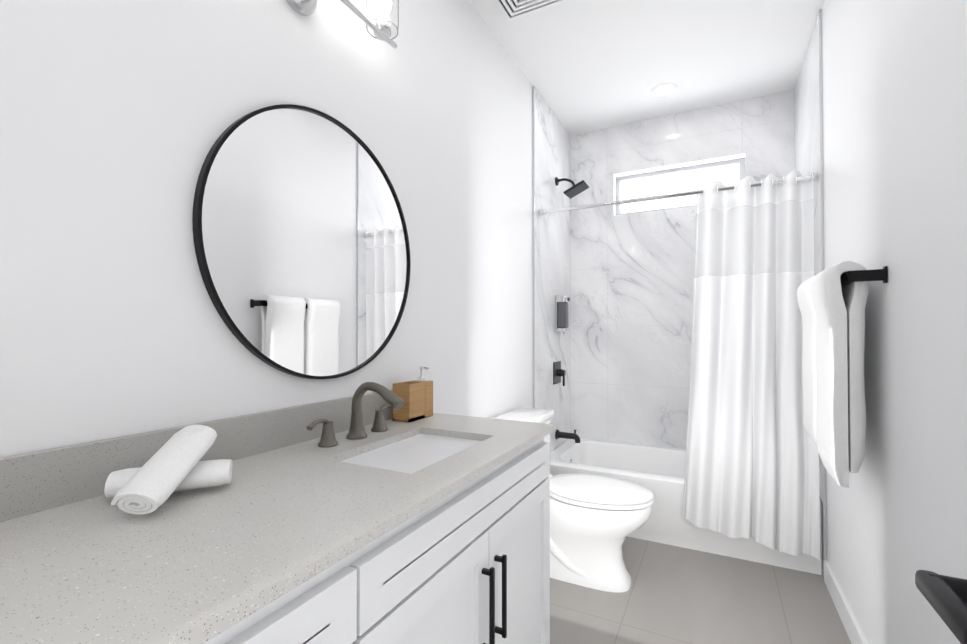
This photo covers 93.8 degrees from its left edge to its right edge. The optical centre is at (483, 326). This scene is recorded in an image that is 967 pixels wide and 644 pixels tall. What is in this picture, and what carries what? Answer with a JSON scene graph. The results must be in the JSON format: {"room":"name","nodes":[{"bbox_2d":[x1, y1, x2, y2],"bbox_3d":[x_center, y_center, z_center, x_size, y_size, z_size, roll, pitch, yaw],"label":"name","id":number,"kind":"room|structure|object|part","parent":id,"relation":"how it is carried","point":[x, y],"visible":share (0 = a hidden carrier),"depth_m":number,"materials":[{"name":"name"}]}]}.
{"room":"bathroom","nodes":[
{"label":"bathroom","id":0,"kind":"room"},
{"bbox_2d":[0,0,570,457],"bbox_3d":[-0.499,-0.176,1.465,0.152,2.800,5.240,0,-1,27],"label":"wall","id":1,"kind":"structure","parent":0,"point":[118,118],"depth_m":1.06,"materials":[{"name":"white paint"}]},
{"bbox_2d":[192,104,410,378],"bbox_3d":[-0.466,-0.239,1.365,0.020,0.790,0.790,0,-1,27],"label":"mirror","id":2,"kind":"object","parent":1,"relation":"attached to","point":[301,242],"visible":0.98,"depth_m":1.27,"materials":[{"name":"black metal"}]},
{"bbox_2d":[286,0,398,48],"bbox_3d":[-0.459,-0.997,1.241,0.156,0.220,0.620,0,-1,27],"label":"sconce","id":3,"kind":"object","parent":1,"relation":"attached to","point":[380,19],"visible":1,"depth_m":1.40,"materials":[{"name":"silver metal"}]},
{"bbox_2d":[553,361,565,385],"bbox_3d":[0.562,0.341,3.285,0.062,0.175,0.160,0,-1,27],"label":"shower valve","id":4,"kind":"object","parent":1,"relation":"attached to","point":[558,372],"visible":0.98,"depth_m":3.27,"materials":[{"name":"black metal"}]},
{"bbox_2d":[556,295,569,333],"bbox_3d":[0.583,-0.089,3.302,0.090,0.285,0.090,0,-1,27],"label":"soap dispenser","id":5,"kind":"object","parent":1,"relation":"attached to","point":[562,312],"visible":1,"depth_m":3.27,"materials":[{"name":"silver metal"}]},
{"bbox_2d":[555,429,579,442],"bbox_3d":[0.611,0.781,3.254,0.173,0.090,0.072,0,-1,27],"label":"tub spout","id":6,"kind":"object","parent":1,"relation":"attached to","point":[567,435],"visible":1,"depth_m":3.24,"materials":[{"name":"black metal"}]},
{"bbox_2d":[555,177,588,198],"bbox_3d":[0.633,-1.022,3.266,0.225,0.150,0.160,0,-1,27],"label":"shower head","id":7,"kind":"object","parent":1,"relation":"attached to","point":[576,189],"visible":1,"depth_m":3.25},
{"bbox_2d":[538,169,819,560],"bbox_3d":[1.014,0.162,2.597,1.498,1.950,0.196,0,-1,27],"label":"shower curtain","id":8,"kind":"object","parent":1,"relation":"attached to","point":[752,464],"visible":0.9,"depth_m":2.40,"materials":[{"name":"fabric"}]},
{"bbox_3d":[1.035,-0.760,2.651,1.498,0.042,0.042,0,-1,27],"label":"rod","id":9,"kind":"part","parent":8,"relation":"part of","materials":[{"name":"silver metal"}]},
{"bbox_2d":[468,0,824,134],"bbox_3d":[0.234,-1.631,1.106,1.800,0.100,5.240,0,-1,27],"label":"ceiling","id":10,"kind":"structure","parent":0,"point":[587,65],"depth_m":2.56,"materials":[{"name":"white paint"}]},
{"bbox_2d":[495,0,565,20],"bbox_3d":[0.192,-1.561,2.095,0.300,0.012,0.300,0,-1,27],"label":"ceiling vent","id":11,"kind":"object","parent":10,"relation":"in","point":[512,9],"visible":0.98,"depth_m":2.19,"materials":[{"name":"white"}]},
{"bbox_2d":[650,83,676,96],"bbox_3d":[1.182,-1.552,2.968,0.164,0.007,0.164,0,-1,27],"label":"recessed light","id":12,"kind":"object","parent":10,"relation":"in","point":[663,89],"visible":1,"depth_m":2.96,"materials":[{"name":"white paint"}]},
{"bbox_2d":[571,90,794,449],"bbox_3d":[1.401,-0.151,3.354,1.520,2.800,0.140,0,-1,27],"label":"wall","id":13,"kind":"structure","parent":0,"point":[632,275],"depth_m":3.38,"materials":[{"name":"stone"}]},
{"bbox_2d":[616,158,744,214],"bbox_3d":[1.444,-1.020,3.383,0.880,0.320,0.040,0,-1,27],"label":"window","id":14,"kind":"structure","parent":13,"relation":"in","point":[694,177],"depth_m":3.39,"materials":[{"name":"grey glass"}]},
{"bbox_2d":[550,537,850,643],"bbox_3d":[0.234,1.269,1.068,1.800,0.100,5.240,0,-1,27],"label":"floor","id":15,"kind":"structure","parent":0,"point":[676,595],"depth_m":2.00,"materials":[{"name":"tile"}]},
{"bbox_2d":[180,426,554,643],"bbox_3d":[-0.398,0.776,0.866,0.584,0.880,1.684,0,-1,27],"label":"bathroom vanity","id":16,"kind":"object","parent":15,"relation":"on","point":[471,563],"depth_m":0.92,"materials":[{"name":"white paint"}]},
{"bbox_2d":[0,413,554,643],"bbox_3d":[-0.402,0.326,0.881,0.568,0.020,1.696,0,-1,27],"label":"countertop","id":17,"kind":"structure","parent":16,"relation":"on","point":[85,569],"depth_m":0.67,"materials":[{"name":"grey stone"}]},
{"bbox_2d":[111,425,216,513],"bbox_3d":[-0.565,0.249,0.814,0.080,0.113,0.191,0,-1,-2],"label":"rolled towel","id":18,"kind":"object","parent":17,"relation":"on","point":[157,478],"visible":1,"depth_m":0.78,"materials":[{"name":"white fabric"}]},
{"bbox_2d":[104,459,232,497],"bbox_3d":[-0.589,0.286,0.860,0.190,0.047,0.080,0,-1,-24],"label":"roll","id":19,"kind":"object","parent":17,"relation":"on","point":[209,473],"visible":0.48,"depth_m":0.85,"materials":[{"name":"white fabric"}]},
{"bbox_2d":[300,382,403,445],"bbox_3d":[-0.311,0.240,1.289,0.193,0.164,0.371,0,-1,27],"label":"faucet","id":20,"kind":"object","parent":17,"relation":"on","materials":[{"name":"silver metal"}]},
{"bbox_2d":[336,430,487,469],"bbox_3d":[-0.178,0.407,1.218,0.283,0.157,0.434,0,-1,27],"label":"sink","id":21,"kind":"object","parent":17,"relation":"in","point":[412,450],"depth_m":1.26,"materials":[{"name":"white ceramic"}]},
{"bbox_2d":[393,366,432,421],"bbox_3d":[-0.249,0.235,1.615,0.072,0.180,0.146,0,-1,27],"label":"soap dispenser","id":22,"kind":"object","parent":17,"relation":"on","point":[416,396],"visible":0.98,"depth_m":1.57,"materials":[{"name":"brown wood"}]},
{"bbox_2d":[494,407,653,592],"bbox_3d":[0.423,0.851,2.244,0.781,0.768,0.550,0,-1,27],"label":"toilet","id":23,"kind":"object","parent":15,"relation":"on","point":[595,520],"visible":0.58,"depth_m":2.14,"materials":[{"name":"white ceramic"}]},
{"bbox_2d":[550,438,821,574],"bbox_3d":[1.189,1.059,2.925,1.494,0.370,0.783,0,-1,27],"label":"bathtub","id":24,"kind":"object","parent":15,"relation":"on","point":[659,472],"visible":0.4,"depth_m":2.60,"materials":[{"name":"white ceramic"}]},
{"bbox_2d":[794,0,966,643],"bbox_3d":[0.967,-0.186,0.710,0.152,2.800,5.240,0,-1,27],"label":"wall","id":25,"kind":"structure","parent":0,"point":[880,118],"depth_m":1.32,"materials":[{"name":"white paint"}]},
{"bbox_2d":[797,261,886,487],"bbox_3d":[1.324,0.156,1.714,0.155,0.734,0.652,0,-1,27],"label":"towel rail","id":26,"kind":"object","parent":25,"relation":"attached to","point":[832,300],"visible":1,"depth_m":1.48,"materials":[{"name":"white fabric"}]},
{"bbox_2d":[824,560,867,643],"bbox_3d":[0.980,1.167,0.873,0.014,0.100,2.974,0,-1,27],"label":"baseboard","id":27,"kind":"structure","parent":25,"relation":"attached to","point":[850,623],"depth_m":1.84,"materials":[{"name":"white paint"}]},
{"bbox_3d":[-0.668,-0.204,-0.664,1.800,2.800,1.300,0,-1,27],"label":"wall","id":28,"kind":"structure","parent":0,"visible":0},
{"bbox_2d":[915,0,966,643],"bbox_3d":[0.292,-0.020,0.057,0.154,2.428,0.815,0,-1,27],"label":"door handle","id":29,"kind":"object","parent":28,"relation":"in","point":[945,597],"depth_m":0.37,"materials":[{"name":"white paint"}]},
{"bbox_3d":[0.437,0.225,0.337,0.154,0.066,0.118,0,-1,27],"label":"handle","id":30,"kind":"part","parent":29,"relation":"part of","materials":[{"name":"black metal"}]}
]}

